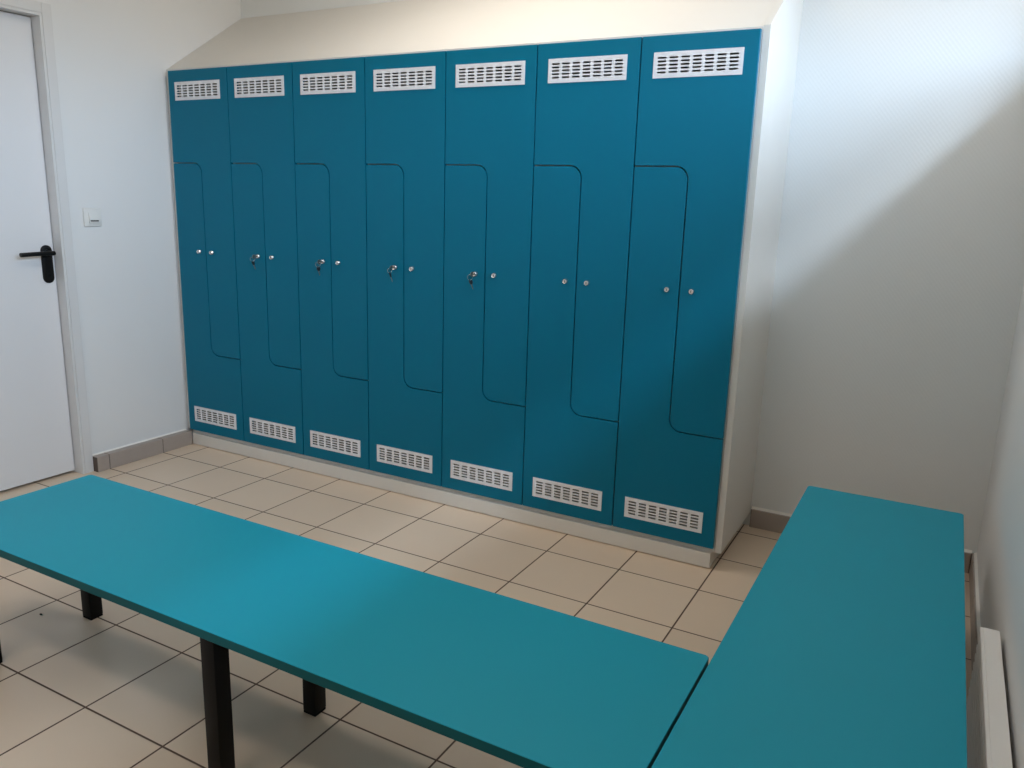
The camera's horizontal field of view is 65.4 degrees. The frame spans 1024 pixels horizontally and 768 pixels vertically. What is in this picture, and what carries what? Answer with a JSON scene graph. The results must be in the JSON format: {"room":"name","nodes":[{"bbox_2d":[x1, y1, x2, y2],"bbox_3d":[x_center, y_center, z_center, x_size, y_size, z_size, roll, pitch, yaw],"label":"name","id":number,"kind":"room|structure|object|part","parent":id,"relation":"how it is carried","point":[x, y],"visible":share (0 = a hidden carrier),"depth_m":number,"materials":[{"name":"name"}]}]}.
{"room":"changing room","nodes":[
{"label":"changing room","id":0,"kind":"room"},
{"bbox_2d":[34,0,240,453],"bbox_3d":[-2.742,-0.805,2.538,0.273,2.961,4.714,9,15,28],"label":"wall","id":1,"kind":"structure","parent":0,"point":[113,57],"depth_m":3.89,"materials":[{"name":"white paint"}]},
{"bbox_2d":[0,0,93,490],"bbox_3d":[-2.345,-0.527,3.289,0.243,2.106,0.979,9,15,28],"label":"door","id":2,"kind":"structure","parent":1,"relation":"in","point":[45,425],"depth_m":3.55,"materials":[{"name":"paint"}]},
{"bbox_3d":[-2.104,-0.576,3.528,0.053,0.029,0.157,9,15,28],"label":"lever","id":3,"kind":"part","parent":2,"relation":"part of","materials":[{"name":"black metal"}]},
{"bbox_3d":[-2.100,-0.542,3.608,0.009,0.170,0.049,9,15,28],"label":"handle","id":4,"kind":"part","parent":2,"relation":"part of","materials":[{"name":"black metal"}]},
{"bbox_2d":[82,208,101,226],"bbox_3d":[-1.955,-0.777,3.722,0.017,0.084,0.088,9,15,28],"label":"light switch","id":5,"kind":"object","parent":1,"relation":"attached to","point":[91,216],"visible":1,"depth_m":3.71,"materials":[{"name":"plastic"}]},
{"bbox_2d":[92,428,191,471],"bbox_3d":[-1.896,0.336,4.117,0.050,0.080,0.557,9,15,28],"label":"baseboard","id":6,"kind":"structure","parent":1,"relation":"attached to","point":[115,457],"depth_m":4.08,"materials":[{"name":"tile"}]},
{"bbox_2d":[0,441,971,767],"bbox_3d":[-1.084,0.941,1.979,4.161,0.091,4.933,9,15,28],"label":"floor","id":7,"kind":"structure","parent":0,"point":[122,687],"depth_m":2.59,"materials":[{"name":"tile"}]},
{"bbox_2d":[0,475,708,767],"bbox_3d":[-0.617,0.686,2.030,2.095,0.410,0.485,9,15,28],"label":"bench","id":8,"kind":"object","parent":7,"relation":"on","point":[522,684],"visible":0.99,"depth_m":1.79,"materials":[{"name":"teal laminate"}]},
{"bbox_3d":[-1.345,0.557,2.529,0.043,0.378,0.043,9,15,28],"label":"leg","id":9,"kind":"part","parent":8,"relation":"part of","materials":[{"name":"black metal"}]},
{"bbox_3d":[-0.669,0.742,1.819,0.043,0.378,0.043,9,15,28],"label":"leg","id":10,"kind":"part","parent":8,"relation":"part of","materials":[{"name":"black metal"}]},
{"bbox_3d":[-0.522,0.683,2.092,0.043,0.378,0.043,9,15,28],"label":"leg","id":11,"kind":"part","parent":8,"relation":"part of","materials":[{"name":"black metal"}]},
{"bbox_2d":[166,0,802,567],"bbox_3d":[-0.342,-0.636,3.671,2.926,2.265,0.523,9,15,28],"label":"surround","id":12,"kind":"object","parent":7,"relation":"on","point":[407,26],"visible":0.61,"depth_m":3.16,"materials":[{"name":"white plastic"}]},
{"bbox_2d":[168,67,246,443],"bbox_3d":[-1.429,-0.658,4.258,0.409,1.854,0.517,9,15,28],"label":"locker","id":13,"kind":"object","parent":12,"relation":"on","point":[198,98],"visible":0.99,"depth_m":4.03,"materials":[{"name":"blue laminate"}]},
{"bbox_2d":[174,79,219,100],"bbox_3d":[-1.524,-1.421,3.860,0.312,0.086,0.003,9,15,28],"label":"vent grille","id":14,"kind":"object","parent":13,"relation":"attached to","point":[177,82],"depth_m":3.86,"materials":[{"name":"plastic"}]},
{"bbox_3d":[-1.550,-0.410,4.101,0.405,1.394,0.017,9,15,28],"label":"door","id":15,"kind":"part","parent":13,"relation":"part of","materials":[{"name":"teal laminate"}]},
{"bbox_2d":[194,406,236,429],"bbox_3d":[-1.573,0.178,4.228,0.312,0.083,0.003,9,15,28],"label":"vent grille","id":16,"kind":"object","parent":13,"relation":"attached to","point":[216,409],"depth_m":4.23,"materials":[{"name":"plastic"}]},
{"bbox_2d":[227,62,305,457],"bbox_3d":[-1.069,-0.604,4.069,0.409,1.854,0.517,9,15,28],"label":"locker","id":17,"kind":"object","parent":12,"relation":"on","point":[260,96],"visible":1,"depth_m":3.84,"materials":[{"name":"blue laminate"}]},
{"bbox_2d":[252,254,256,268],"bbox_3d":[-1.242,-0.589,3.846,0.034,0.070,0.019,-10,18,-42],"label":"key","id":18,"kind":"object","parent":17,"relation":"hanging from","point":[253,255],"visible":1,"depth_m":3.84,"materials":[{"name":"metal"}]},
{"bbox_2d":[234,75,283,97],"bbox_3d":[-1.165,-1.366,3.670,0.312,0.086,0.003,9,15,28],"label":"vent grille","id":19,"kind":"object","parent":17,"relation":"attached to","point":[237,78],"depth_m":3.67,"materials":[{"name":"plastic"}]},
{"bbox_3d":[-1.190,-0.355,3.911,0.405,1.394,0.017,9,15,28],"label":"door","id":20,"kind":"part","parent":17,"relation":"part of","materials":[{"name":"teal laminate"}]},
{"bbox_2d":[249,417,295,442],"bbox_3d":[-1.213,0.233,4.038,0.312,0.083,0.003,9,15,28],"label":"vent grille","id":21,"kind":"object","parent":17,"relation":"attached to","point":[261,435],"depth_m":4.04,"materials":[{"name":"plastic"}]},
{"bbox_2d":[292,57,371,472],"bbox_3d":[-0.710,-0.549,3.879,0.409,1.854,0.517,9,15,28],"label":"locker","id":22,"kind":"object","parent":12,"relation":"on","point":[329,105],"visible":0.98,"depth_m":3.65,"materials":[{"name":"blue laminate"}]},
{"bbox_2d":[315,260,321,275],"bbox_3d":[-0.883,-0.533,3.658,0.033,0.072,0.014,-10,18,-42],"label":"key","id":23,"kind":"object","parent":22,"relation":"hanging from","point":[318,261],"visible":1,"depth_m":3.65,"materials":[{"name":"metal"}]},
{"bbox_2d":[300,71,355,94],"bbox_3d":[-0.806,-1.312,3.480,0.312,0.086,0.003,9,15,28],"label":"vent grille","id":24,"kind":"object","parent":22,"relation":"attached to","point":[303,74],"depth_m":3.48,"materials":[{"name":"plastic"}]},
{"bbox_3d":[-0.831,-0.301,3.721,0.405,1.394,0.017,9,15,28],"label":"door","id":25,"kind":"part","parent":22,"relation":"part of","materials":[{"name":"teal laminate"}]},
{"bbox_2d":[310,430,360,456],"bbox_3d":[-0.854,0.287,3.848,0.312,0.083,0.003,9,15,28],"label":"vent grille","id":26,"kind":"object","parent":22,"relation":"attached to","point":[329,450],"depth_m":3.85,"materials":[{"name":"plastic"}]},
{"bbox_2d":[365,51,446,489],"bbox_3d":[-0.351,-0.494,3.689,0.409,1.854,0.517,9,15,28],"label":"locker","id":27,"kind":"object","parent":12,"relation":"on","point":[405,94],"visible":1,"depth_m":3.46,"materials":[{"name":"blue laminate"}]},
{"bbox_2d":[373,66,434,90],"bbox_3d":[-0.446,-1.257,3.290,0.312,0.086,0.003,9,15,28],"label":"vent grille","id":28,"kind":"object","parent":27,"relation":"attached to","point":[377,70],"depth_m":3.29,"materials":[{"name":"plastic"}]},
{"bbox_3d":[-0.472,-0.246,3.531,0.405,1.394,0.017,9,15,28],"label":"door","id":29,"kind":"part","parent":27,"relation":"part of","materials":[{"name":"teal laminate"}]},
{"bbox_2d":[377,444,431,472],"bbox_3d":[-0.495,0.342,3.658,0.312,0.083,0.003,9,15,28],"label":"vent grille","id":30,"kind":"object","parent":27,"relation":"attached to","point":[399,465],"depth_m":3.66,"materials":[{"name":"plastic"}]},
{"bbox_2d":[442,44,537,507],"bbox_3d":[0.008,-0.440,3.499,0.409,1.854,0.517,9,15,28],"label":"locker","id":31,"kind":"object","parent":12,"relation":"on","point":[491,93],"visible":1,"depth_m":3.27,"materials":[{"name":"blue laminate"}]},
{"bbox_2d":[467,272,473,288],"bbox_3d":[-0.165,-0.425,3.276,0.033,0.071,0.019,-8,16,-37],"label":"key","id":32,"kind":"object","parent":31,"relation":"hanging from","point":[471,274],"visible":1,"depth_m":3.27,"materials":[{"name":"metal"}]},
{"bbox_2d":[450,460,512,490],"bbox_3d":[-0.136,0.396,3.468,0.312,0.083,0.003,9,15,28],"label":"vent grille","id":33,"kind":"object","parent":31,"relation":"attached to","point":[485,466],"depth_m":3.47,"materials":[{"name":"plastic"}]},
{"bbox_3d":[-0.113,-0.192,3.342,0.405,1.394,0.017,9,15,28],"label":"door","id":34,"kind":"part","parent":31,"relation":"part of","materials":[{"name":"teal laminate"}]},
{"bbox_2d":[455,61,524,87],"bbox_3d":[-0.087,-1.202,3.100,0.312,0.086,0.003,9,15,28],"label":"vent grille","id":35,"kind":"object","parent":31,"relation":"attached to","point":[459,65],"depth_m":3.10,"materials":[{"name":"plastic"}]},
{"bbox_2d":[523,37,642,528],"bbox_3d":[0.367,-0.385,3.309,0.409,1.854,0.517,9,15,28],"label":"locker","id":36,"kind":"object","parent":12,"relation":"on","point":[587,102],"visible":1,"depth_m":3.08,"materials":[{"name":"blue laminate"}]},
{"bbox_2d":[532,477,601,510],"bbox_3d":[0.224,0.451,3.278,0.312,0.083,0.003,9,15,28],"label":"vent grille","id":37,"kind":"object","parent":36,"relation":"attached to","point":[571,484],"depth_m":3.28,"materials":[{"name":"plastic"}]},
{"bbox_3d":[0.247,-0.137,3.152,0.405,1.394,0.017,9,15,28],"label":"door","id":38,"kind":"part","parent":36,"relation":"part of","materials":[{"name":"teal laminate"}]},
{"bbox_2d":[548,54,627,82],"bbox_3d":[0.272,-1.148,2.910,0.312,0.086,0.003,9,15,28],"label":"vent grille","id":39,"kind":"object","parent":36,"relation":"attached to","point":[552,58],"depth_m":2.91,"materials":[{"name":"plastic"}]},
{"bbox_2d":[613,28,762,551],"bbox_3d":[0.727,-0.331,3.119,0.409,1.854,0.517,9,15,28],"label":"locker","id":40,"kind":"object","parent":12,"relation":"on","point":[698,91],"visible":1,"depth_m":2.89,"materials":[{"name":"blue laminate"}]},
{"bbox_2d":[624,496,702,532],"bbox_3d":[0.583,0.505,3.088,0.312,0.083,0.003,9,15,28],"label":"vent grille","id":41,"kind":"object","parent":40,"relation":"attached to","point":[669,505],"depth_m":3.09,"materials":[{"name":"plastic"}]},
{"bbox_3d":[0.606,-0.083,2.962,0.405,1.394,0.017,9,15,28],"label":"door","id":42,"kind":"part","parent":40,"relation":"part of","materials":[{"name":"teal laminate"}]},
{"bbox_3d":[0.619,-0.509,2.864,0.405,1.399,0.017,9,15,28],"label":"door","id":43,"kind":"part","parent":40,"relation":"part of","materials":[{"name":"teal laminate"}]},
{"bbox_2d":[652,47,744,78],"bbox_3d":[0.631,-1.093,2.721,0.312,0.086,0.003,9,15,28],"label":"vent grille","id":44,"kind":"object","parent":40,"relation":"attached to","point":[657,52],"depth_m":2.72,"materials":[{"name":"plastic"}]},
{"bbox_3d":[0.934,-0.475,3.000,0.025,2.202,0.504,9,15,28],"label":"panel","id":45,"kind":"part","parent":12,"relation":"part of","materials":[{"name":"white plastic"}]},
{"bbox_2d":[651,486,966,767],"bbox_3d":[0.731,0.775,1.819,0.476,0.410,2.091,9,15,28],"label":"bench","id":46,"kind":"object","parent":7,"relation":"on","point":[846,648],"visible":1,"depth_m":1.72,"materials":[{"name":"teal laminate"}]},
{"bbox_2d":[241,0,1023,552],"bbox_3d":[0.121,-0.987,3.706,4.161,2.961,0.109,9,15,28],"label":"wall","id":47,"kind":"structure","parent":0,"point":[899,272],"depth_m":3.01,"materials":[{"name":"white paint"}]},
{"bbox_2d":[749,506,971,572],"bbox_3d":[1.397,0.628,3.260,0.833,0.089,0.018,9,15,28],"label":"baseboard","id":48,"kind":"structure","parent":47,"relation":"attached to","point":[760,518],"depth_m":3.40,"materials":[{"name":"tile"}]},
{"bbox_2d":[977,282,1023,767],"bbox_3d":[0.737,-0.276,0.699,0.109,2.961,4.714,9,15,28],"label":"wall","id":49,"kind":"structure","parent":0,"point":[1000,550],"depth_m":2.23,"materials":[{"name":"white paint"}]},
{"bbox_2d":[969,552,980,669],"bbox_3d":[0.640,1.116,1.050,0.015,0.086,4.714,9,15,28],"label":"baseboard","id":50,"kind":"structure","parent":49,"relation":"attached to","point":[975,625],"depth_m":2.69,"materials":[{"name":"tile"}]},
{"bbox_2d":[966,627,1012,767],"bbox_3d":[0.845,0.852,1.402,0.052,0.275,1.330,9,15,28],"label":"radiator","id":51,"kind":"object","parent":49,"relation":"attached to","point":[988,735],"visible":0.97,"depth_m":1.70,"materials":[{"name":"metal"}]},
{"bbox_3d":[0.825,0.850,1.413,0.008,0.274,1.330,9,15,28],"label":"panel","id":52,"kind":"part","parent":51,"relation":"part of","materials":[{"name":"metal"}]}
]}

